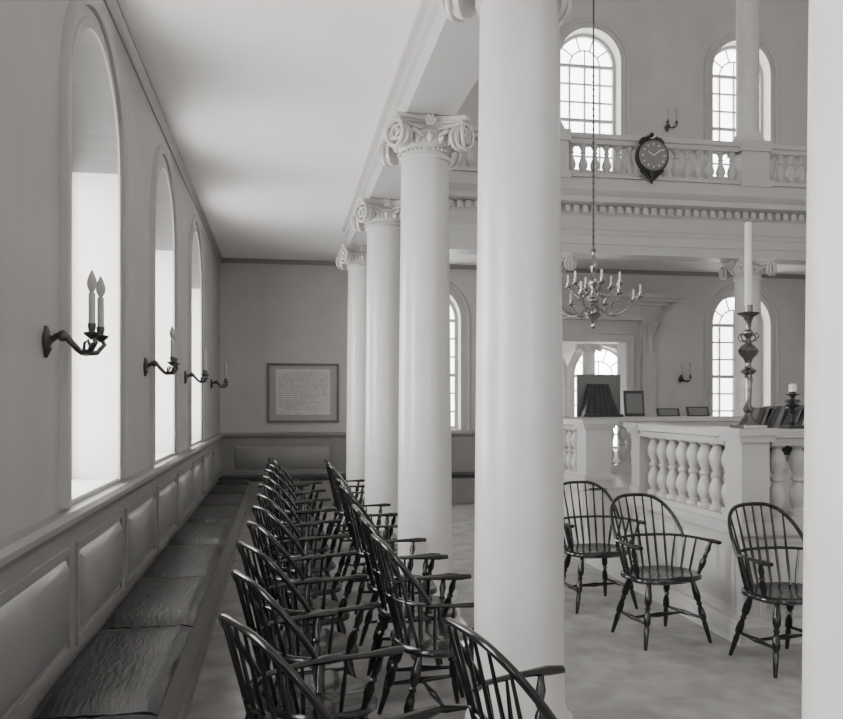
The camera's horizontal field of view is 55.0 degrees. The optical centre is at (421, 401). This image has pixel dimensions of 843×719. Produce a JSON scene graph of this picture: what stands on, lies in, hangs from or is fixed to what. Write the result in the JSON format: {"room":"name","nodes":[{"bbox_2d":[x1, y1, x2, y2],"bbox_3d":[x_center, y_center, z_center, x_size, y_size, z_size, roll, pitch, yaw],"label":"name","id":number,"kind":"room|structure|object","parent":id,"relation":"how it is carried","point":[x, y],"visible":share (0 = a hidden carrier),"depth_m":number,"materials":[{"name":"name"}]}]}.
{"room":"house of worship","nodes":[
{"label":"house of worship","id":0,"kind":"room"},
{"bbox_2d":[0,0,219,540],"bbox_3d":[-1.960,-3.000,4.710,0.360,9.200,15.950,0,0,-10],"label":"wall","id":1,"kind":"structure","parent":0,"point":[30,30],"depth_m":4.65,"materials":[{"name":"paint"}]},
{"bbox_2d":[42,270,108,357],"bbox_3d":[-1.426,-0.355,3.305,0.252,0.350,0.224,0,0,-10],"label":"wall sconce","id":2,"kind":"object","parent":1,"relation":"attached to","point":[48,339],"visible":1,"depth_m":3.28,"materials":[{"name":"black metal"}]},
{"bbox_2d":[59,0,128,507],"bbox_3d":[-1.852,-0.805,4.186,0.394,2.530,1.460,0,0,-10],"label":"window","id":3,"kind":"structure","parent":1,"relation":"in","point":[80,15],"depth_m":3.66,"materials":[{"name":"paint"}]},
{"bbox_2d":[0,433,223,718],"bbox_3d":[-1.748,1.038,4.747,0.070,1.125,15.950,0,0,-10],"label":"wainscoting","id":4,"kind":"structure","parent":1,"relation":"attached to","point":[63,576],"depth_m":3.70,"materials":[{"name":"paint"}]},
{"bbox_2d":[143,326,179,375],"bbox_3d":[-1.838,-0.355,5.690,0.252,0.350,0.224,0,0,-10],"label":"wall sconce","id":5,"kind":"object","parent":1,"relation":"attached to","point":[173,333],"visible":1,"depth_m":5.66,"materials":[{"name":"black metal"}]},
{"bbox_2d":[150,145,178,464],"bbox_3d":[-2.268,-0.805,6.595,0.394,2.530,1.460,0,0,-10],"label":"window","id":6,"kind":"structure","parent":1,"relation":"in","point":[162,159],"depth_m":6.25,"materials":[{"name":"paint"}]},
{"bbox_2d":[188,215,203,446],"bbox_3d":[-2.683,-0.805,9.000,0.394,2.530,1.460,0,0,-10],"label":"window","id":7,"kind":"structure","parent":1,"relation":"in","point":[195,226],"depth_m":8.73,"materials":[{"name":"paint"}]},
{"bbox_2d":[184,348,208,383],"bbox_3d":[-2.243,-0.355,8.036,0.252,0.350,0.224,0,0,-10],"label":"wall sconce","id":8,"kind":"object","parent":1,"relation":"attached to","point":[205,353],"visible":0.99,"depth_m":8.00,"materials":[{"name":"black metal"}]},
{"bbox_2d":[210,363,227,388],"bbox_3d":[-2.754,-0.355,10.992,0.252,0.350,0.224,0,0,-10],"label":"wall sconce","id":9,"kind":"object","parent":1,"relation":"attached to","point":[225,381],"visible":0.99,"depth_m":10.95,"materials":[{"name":"black metal"}]},
{"bbox_2d":[103,0,805,278],"bbox_3d":[4.199,-2.205,5.774,12.140,0.070,15.950,0,0,-10],"label":"trim","id":10,"kind":"structure","parent":1,"relation":"attached to","point":[113,7],"depth_m":8.28,"materials":[{"name":"paint"}]},
{"bbox_2d":[117,0,805,274],"bbox_3d":[4.199,-2.520,5.774,12.140,0.560,15.950,0,0,-10],"label":"ceiling","id":11,"kind":"structure","parent":0,"point":[272,109],"depth_m":6.09,"materials":[{"name":"paint"}]},
{"bbox_2d":[342,0,479,245],"bbox_3d":[0.449,-2.445,3.836,0.670,0.970,13.408,0,0,-10],"label":"beam","id":12,"kind":"structure","parent":11,"relation":"attached to","point":[437,69],"depth_m":5.08,"materials":[{"name":"paint"}]},
{"bbox_2d":[448,172,806,264],"bbox_3d":[3.307,-2.445,10.937,8.436,0.970,0.670,0,0,-10],"label":"entablature","id":13,"kind":"structure","parent":11,"relation":"attached to","point":[634,220],"depth_m":10.79,"materials":[{"name":"paint"}]},
{"bbox_2d":[448,126,806,189],"bbox_3d":[3.298,-3.249,10.989,8.690,0.638,0.385,0,0,-10],"label":"gallery balustrade","id":14,"kind":"object","parent":13,"relation":"on","point":[750,162],"visible":0.47,"depth_m":10.97,"materials":[{"name":"paint"}]},
{"bbox_2d":[559,26,564,127],"bbox_3d":[1.695,-5.585,10.755,0.440,4.030,0.440,0,0,-10],"label":"column","id":15,"kind":"structure","parent":14,"relation":"on","point":[561,123],"depth_m":10.70,"materials":[{"name":"paint"}]},
{"bbox_2d":[635,132,668,183],"bbox_3d":[3.049,-3.232,10.726,0.450,0.683,0.148,0,0,-10],"label":"clock","id":16,"kind":"object","parent":14,"relation":"attached to","point":[651,156],"visible":1,"depth_m":10.67,"materials":[{"name":"grey wood"}]},
{"bbox_2d":[733,0,763,141],"bbox_3d":[4.533,-5.585,11.245,0.440,4.030,0.440,0,0,-10],"label":"column","id":17,"kind":"structure","parent":14,"relation":"on","point":[747,11],"depth_m":11.12,"materials":[{"name":"paint"}]},
{"bbox_2d":[186,503,801,718],"bbox_3d":[3.926,1.650,7.350,12.940,0.100,19.950,0,0,-10],"label":"floor","id":18,"kind":"structure","parent":0,"point":[680,674],"depth_m":4.91,"materials":[{"name":"stone"}]},
{"bbox_2d":[31,479,249,718],"bbox_3d":[-1.496,1.369,4.562,0.465,0.461,15.300,0,0,-10],"label":"bench","id":19,"kind":"object","parent":18,"relation":"on","point":[146,661],"visible":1,"depth_m":4.29,"materials":[{"name":"paint"}]},
{"bbox_2d":[268,457,321,526],"bbox_3d":[-1.528,1.125,9.546,0.540,0.956,0.676,0,0,-25],"label":"armchair","id":20,"kind":"object","parent":18,"relation":"on","point":[269,458],"visible":0.25,"depth_m":9.35,"materials":[{"name":"black paint"}]},
{"bbox_2d":[266,463,325,540],"bbox_3d":[-1.383,1.125,8.708,0.540,0.956,0.676,0,0,-25],"label":"armchair","id":21,"kind":"object","parent":18,"relation":"on","point":[313,507],"visible":0.27,"depth_m":8.51,"materials":[{"name":"black paint"}]},
{"bbox_2d":[264,469,331,527],"bbox_3d":[-1.253,1.125,7.932,0.540,0.956,0.676,0,0,-28],"label":"armchair","id":22,"kind":"object","parent":18,"relation":"on","point":[316,518],"visible":0.26,"depth_m":7.74,"materials":[{"name":"black paint"}]},
{"bbox_2d":[263,476,335,574],"bbox_3d":[-1.121,1.125,7.185,0.540,0.956,0.676,0,0,-26],"label":"armchair","id":23,"kind":"object","parent":18,"relation":"on","point":[319,531],"visible":0.22,"depth_m":7.00,"materials":[{"name":"black paint"}]},
{"bbox_2d":[258,484,341,599],"bbox_3d":[-1.020,1.125,6.509,0.540,0.956,0.676,0,0,-30],"label":"armchair","id":24,"kind":"object","parent":18,"relation":"on","point":[322,546],"visible":0.3,"depth_m":6.33,"materials":[{"name":"black paint"}]},
{"bbox_2d":[256,493,348,630],"bbox_3d":[-0.895,1.125,5.808,0.540,0.956,0.676,0,0,-27],"label":"armchair","id":25,"kind":"object","parent":18,"relation":"on","point":[328,564],"visible":0.34,"depth_m":5.62,"materials":[{"name":"black paint"}]},
{"bbox_2d":[252,505,357,631],"bbox_3d":[-0.786,1.125,5.149,0.540,0.956,0.676,0,0,-30],"label":"armchair","id":26,"kind":"object","parent":18,"relation":"on","point":[332,588],"visible":0.38,"depth_m":4.98,"materials":[{"name":"black paint"}]},
{"bbox_2d":[246,520,366,674],"bbox_3d":[-0.679,1.125,4.490,0.540,0.956,0.676,0,0,-28],"label":"armchair","id":27,"kind":"object","parent":18,"relation":"on","point":[316,603],"visible":0.43,"depth_m":4.33,"materials":[{"name":"black paint"}]},
{"bbox_2d":[236,541,380,718],"bbox_3d":[-0.585,1.125,3.853,0.540,0.956,0.676,0,0,-32],"label":"armchair","id":28,"kind":"object","parent":18,"relation":"on","point":[332,642],"visible":0.44,"depth_m":3.71,"materials":[{"name":"black paint"}]},
{"bbox_2d":[231,569,404,718],"bbox_3d":[-0.459,1.125,3.197,0.540,0.956,0.676,0,0,-30],"label":"armchair","id":29,"kind":"object","parent":18,"relation":"on","point":[345,696],"visible":0.74,"depth_m":3.05,"materials":[{"name":"black paint"}]},
{"bbox_2d":[218,613,440,718],"bbox_3d":[-0.346,1.125,2.563,0.540,0.956,0.676,0,0,-34],"label":"armchair","id":30,"kind":"object","parent":18,"relation":"on","point":[249,688],"visible":1,"depth_m":2.42,"materials":[{"name":"black paint"}]},
{"bbox_2d":[324,459,364,535],"bbox_3d":[-0.842,1.125,9.264,0.540,0.956,0.676,0,0,-15],"label":"armchair","id":31,"kind":"object","parent":18,"relation":"on","point":[325,460],"visible":0.33,"depth_m":9.23,"materials":[{"name":"black paint"}]},
{"bbox_2d":[326,463,364,552],"bbox_3d":[-0.743,1.125,8.626,0.540,0.956,0.676,0,0,-16],"label":"armchair","id":32,"kind":"object","parent":18,"relation":"on","point":[339,510],"visible":0.44,"depth_m":8.50,"materials":[{"name":"black paint"}]},
{"bbox_2d":[219,472,474,507],"bbox_3d":[-0.715,1.373,12.754,4.789,0.455,0.479,0,0,-10],"label":"bench","id":33,"kind":"object","parent":18,"relation":"on","point":[463,483],"visible":0.11,"depth_m":12.42,"materials":[{"name":"paint"}]},
{"bbox_2d":[336,244,366,529],"bbox_3d":[-0.769,-0.181,10.330,0.625,3.562,0.625,0,0,-10],"label":"column","id":34,"kind":"structure","parent":18,"relation":"on","point":[353,258],"depth_m":10.16,"materials":[{"name":"paint"}]},
{"bbox_2d":[335,477,397,593],"bbox_3d":[-0.469,1.125,6.990,0.540,0.956,0.676,0,0,-14],"label":"armchair","id":35,"kind":"object","parent":18,"relation":"on","point":[392,536],"visible":0.34,"depth_m":7.00,"materials":[{"name":"black paint"}]},
{"bbox_2d":[339,485,397,614],"bbox_3d":[-0.371,1.125,6.356,0.540,0.956,0.676,0,0,-16],"label":"armchair","id":36,"kind":"object","parent":18,"relation":"on","point":[345,493],"visible":0.51,"depth_m":6.23,"materials":[{"name":"black paint"}]},
{"bbox_2d":[351,197,400,568],"bbox_3d":[-0.372,-0.181,8.034,0.625,3.562,0.625,0,0,-10],"label":"column","id":37,"kind":"structure","parent":18,"relation":"on","point":[380,219],"depth_m":7.87,"materials":[{"name":"paint"}]},
{"bbox_2d":[351,504,447,666],"bbox_3d":[-0.169,1.125,5.135,0.540,0.956,0.676,0,0,-12],"label":"armchair","id":38,"kind":"object","parent":18,"relation":"on","point":[371,584],"visible":0.38,"depth_m":5.03,"materials":[{"name":"black paint"}]},
{"bbox_2d":[359,517,470,697],"bbox_3d":[-0.072,1.125,4.572,0.540,0.956,0.676,0,0,-14],"label":"armchair","id":39,"kind":"object","parent":18,"relation":"on","point":[428,614],"visible":0.56,"depth_m":4.44,"materials":[{"name":"black paint"}]},
{"bbox_2d":[370,534,473,714],"bbox_3d":[0.028,1.125,3.990,0.540,0.956,0.676,0,0,-16],"label":"armchair","id":40,"kind":"object","parent":18,"relation":"on","point":[421,639],"visible":0.81,"depth_m":3.87,"materials":[{"name":"black paint"}]},
{"bbox_2d":[378,111,474,630],"bbox_3d":[0.024,-0.181,5.738,0.625,3.562,0.625,0,0,-10],"label":"column","id":41,"kind":"structure","parent":18,"relation":"on","point":[427,147],"depth_m":5.58,"materials":[{"name":"paint"}]},
{"bbox_2d":[443,617,564,718],"bbox_3d":[0.360,1.125,2.451,0.540,0.956,0.676,0,0,-22],"label":"armchair","id":42,"kind":"object","parent":18,"relation":"on","point":[537,695],"visible":1,"depth_m":2.37,"materials":[{"name":"black paint"}]},
{"bbox_2d":[438,0,572,718],"bbox_3d":[0.417,-0.181,3.462,0.625,3.562,0.625,0,0,-10],"label":"column","id":43,"kind":"structure","parent":18,"relation":"on","point":[519,551],"depth_m":3.30,"materials":[{"name":"paint"}]},
{"bbox_2d":[561,252,576,370],"bbox_3d":[1.695,-0.181,10.755,0.625,3.562,0.625,0,0,-10],"label":"column","id":44,"kind":"structure","parent":18,"relation":"on","point":[568,261],"depth_m":10.55,"materials":[{"name":"paint"}]},
{"bbox_2d":[575,343,602,373],"bbox_3d":[3.239,0.224,15.680,0.450,2.753,0.450,0,0,-10],"label":"column","id":45,"kind":"structure","parent":18,"relation":"on","point":[588,351],"depth_m":15.57,"materials":[{"name":"paint"}]},
{"bbox_2d":[563,481,646,613],"bbox_3d":[1.355,1.125,6.418,0.676,0.956,0.540,0,0,-16],"label":"armchair","id":46,"kind":"object","parent":18,"relation":"on","point":[589,550],"visible":0.73,"depth_m":6.46,"materials":[{"name":"black paint"}]},
{"bbox_2d":[610,493,721,650],"bbox_3d":[1.599,1.125,5.519,0.676,0.956,0.540,0,0,-20],"label":"armchair","id":47,"kind":"object","parent":18,"relation":"on","point":[665,575],"visible":1,"depth_m":5.54,"materials":[{"name":"black paint"}]},
{"bbox_2d":[563,416,803,646],"bbox_3d":[3.820,0.888,7.969,4.380,1.424,4.735,0,0,-10],"label":"platform","id":48,"kind":"object","parent":18,"relation":"on","point":[701,498],"visible":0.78,"depth_m":5.97,"materials":[{"name":"paint"}]},
{"bbox_2d":[576,374,619,416],"bbox_3d":[2.189,-0.081,10.008,0.560,0.520,0.040,0,0,-10],"label":"display board","id":49,"kind":"object","parent":48,"relation":"on","point":[613,380],"visible":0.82,"depth_m":9.99,"materials":[{"name":"grey wood"}]},
{"bbox_2d":[579,384,623,416],"bbox_3d":[2.178,-0.021,9.864,0.510,0.400,0.220,0,0,-10],"label":"book stand","id":50,"kind":"object","parent":48,"relation":"on","point":[598,401],"visible":1,"depth_m":9.85,"materials":[{"name":"grey wood"}]},
{"bbox_2d":[623,391,644,416],"bbox_3d":[2.633,0.019,10.024,0.260,0.320,0.060,0,0,-10],"label":"picture frame","id":51,"kind":"object","parent":48,"relation":"on","point":[633,400],"visible":1,"depth_m":10.01,"materials":[{"name":"grey wood"}]},
{"bbox_2d":[656,408,679,415],"bbox_3d":[3.076,0.129,10.101,0.300,0.100,0.060,0,0,-10],"label":"picture frame","id":52,"kind":"object","parent":48,"relation":"on","point":[659,411],"visible":1,"depth_m":10.09,"materials":[{"name":"grey wood"}]},
{"bbox_2d":[685,407,709,415],"bbox_3d":[3.470,0.119,10.169,0.300,0.120,0.060,0,0,-10],"label":"picture frame","id":53,"kind":"object","parent":48,"relation":"on","point":[690,411],"visible":0.84,"depth_m":10.16,"materials":[{"name":"grey wood"}]},
{"bbox_2d":[730,219,766,427],"bbox_3d":[2.207,-0.530,5.465,0.170,1.410,0.170,0,0,-10],"label":"candlestick","id":54,"kind":"object","parent":48,"relation":"on","point":[747,351],"visible":1,"depth_m":5.44,"materials":[{"name":"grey metal"}]},
{"bbox_2d":[711,444,803,469],"bbox_3d":[2.900,0.544,6.184,1.180,0.629,0.700,0,0,-10],"label":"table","id":55,"kind":"object","parent":48,"relation":"on","point":[786,450],"visible":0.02,"depth_m":5.81,"materials":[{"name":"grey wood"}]},
{"bbox_2d":[752,405,804,427],"bbox_3d":[2.589,0.126,5.963,0.472,0.206,0.170,0,0,-10],"label":"books","id":56,"kind":"object","parent":55,"relation":"on","point":[771,416],"visible":0.48,"depth_m":5.88,"materials":[{"name":"paper"}]},
{"bbox_2d":[779,383,803,428],"bbox_3d":[2.518,0.019,5.489,0.119,0.320,0.119,0,0,-10],"label":"candlestick","id":57,"kind":"object","parent":48,"relation":"on","point":[792,405],"visible":1,"depth_m":5.47,"materials":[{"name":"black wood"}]},
{"bbox_2d":[719,257,776,415],"bbox_3d":[4.533,-0.181,11.245,0.625,3.562,0.625,0,0,-10],"label":"column","id":58,"kind":"structure","parent":18,"relation":"on","point":[759,266],"depth_m":11.12,"materials":[{"name":"paint"}]},
{"bbox_2d":[727,502,802,677],"bbox_3d":[2.218,1.125,4.995,0.676,0.956,0.540,0,0,-18],"label":"armchair","id":59,"kind":"object","parent":18,"relation":"on","point":[789,594],"visible":0.73,"depth_m":5.05,"materials":[{"name":"black paint"}]},
{"bbox_2d":[802,0,842,718],"bbox_3d":[0.798,-0.181,1.254,0.625,3.562,0.625,0,0,-10],"label":"column","id":60,"kind":"structure","parent":18,"relation":"on","point":[822,633],"depth_m":1.24,"materials":[{"name":"paint"}]},
{"bbox_2d":[220,0,808,461],"bbox_3d":[2.816,-3.000,13.780,12.140,9.200,0.300,0,0,-10],"label":"wall","id":61,"kind":"structure","parent":0,"point":[270,313],"depth_m":13.81,"materials":[{"name":"paint"}]},
{"bbox_2d":[267,363,338,422],"bbox_3d":[-1.870,-0.140,12.797,1.130,0.940,0.040,0,0,-10],"label":"framed document","id":62,"kind":"object","parent":61,"relation":"attached to","point":[296,392],"visible":1,"depth_m":12.79,"materials":[{"name":"white paper"}]},
{"bbox_2d":[450,282,470,429],"bbox_3d":[0.080,-0.807,13.290,1.440,2.535,0.334,0,0,-10],"label":"window","id":63,"kind":"structure","parent":61,"relation":"in","point":[465,315],"depth_m":13.26,"materials":[{"name":"paint"}]},
{"bbox_2d":[220,431,788,475],"bbox_3d":[2.848,1.038,13.598,12.140,1.125,0.070,0,0,-10],"label":"trim","id":64,"kind":"structure","parent":61,"relation":"attached to","point":[242,453],"depth_m":12.76,"materials":[{"name":"paint"}]},
{"bbox_2d":[561,18,629,171],"bbox_3d":[2.819,-5.188,13.763,1.440,2.575,0.334,0,0,-10],"label":"window","id":65,"kind":"structure","parent":61,"relation":"in","point":[577,50],"depth_m":13.89,"materials":[{"name":"glass"}]},
{"bbox_2d":[562,291,684,463],"bbox_3d":[2.876,-0.100,13.435,3.000,3.400,0.400,0,0,-10],"label":"door frame","id":66,"kind":"structure","parent":61,"relation":"in","point":[647,310],"depth_m":13.62,"materials":[{"name":"paint"}]},
{"bbox_2d":[664,107,678,131],"bbox_3d":[4.220,-4.805,13.762,0.226,0.350,0.251,0,0,-10],"label":"wall sconce","id":67,"kind":"object","parent":61,"relation":"attached to","point":[667,126],"visible":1,"depth_m":13.67,"materials":[{"name":"black metal"}]},
{"bbox_2d":[678,362,691,382],"bbox_3d":[4.466,-0.505,13.805,0.226,0.350,0.251,0,0,-10],"label":"wall sconce","id":68,"kind":"object","parent":61,"relation":"attached to","point":[680,378],"visible":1,"depth_m":13.71,"materials":[{"name":"black metal"}]},
{"bbox_2d":[703,31,778,179],"bbox_3d":[5.559,-5.188,14.236,1.440,2.575,0.334,0,0,-10],"label":"window","id":69,"kind":"structure","parent":61,"relation":"in","point":[719,68],"depth_m":14.29,"materials":[{"name":"glass"}]},
{"bbox_2d":[703,284,778,426],"bbox_3d":[5.559,-0.807,14.236,1.440,2.535,0.334,0,0,-10],"label":"window","id":70,"kind":"structure","parent":61,"relation":"in","point":[724,294],"depth_m":14.21,"materials":[{"name":"paint"}]},
{"bbox_2d":[562,301,733,463],"bbox_3d":[3.386,-0.100,15.654,5.400,3.400,3.200,0,0,-10],"label":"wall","id":71,"kind":"structure","parent":0,"point":[568,348],"depth_m":14.38,"materials":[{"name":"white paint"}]},
{"bbox_2d":[563,357,567,416],"bbox_3d":[2.376,-0.113,16.802,1.350,2.225,0.314,0,0,-10],"label":"window","id":72,"kind":"structure","parent":71,"relation":"in","point":[565,367],"depth_m":16.77,"materials":[{"name":"paint"}]},
{"bbox_2d":[568,344,616,448],"bbox_3d":[3.775,-0.172,17.044,1.590,2.345,0.314,0,0,-10],"label":"window","id":73,"kind":"structure","parent":71,"relation":"in","point":[605,360],"depth_m":17.13,"materials":[{"name":"glass"}]},
{"bbox_3d":[4.199,-7.650,5.774,12.940,0.100,16.750,0,0,-10],"label":"ceiling","id":74,"kind":"structure","parent":0,"visible":0},
{"bbox_2d":[562,0,643,328],"bbox_3d":[1.790,-4.180,8.426,0.962,6.840,0.968,0,0,-41],"label":"brass chandelier","id":75,"kind":"object","parent":74,"relation":"hanging from","point":[593,311],"visible":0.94,"depth_m":8.40,"materials":[{"name":"grey metal"}]}
]}

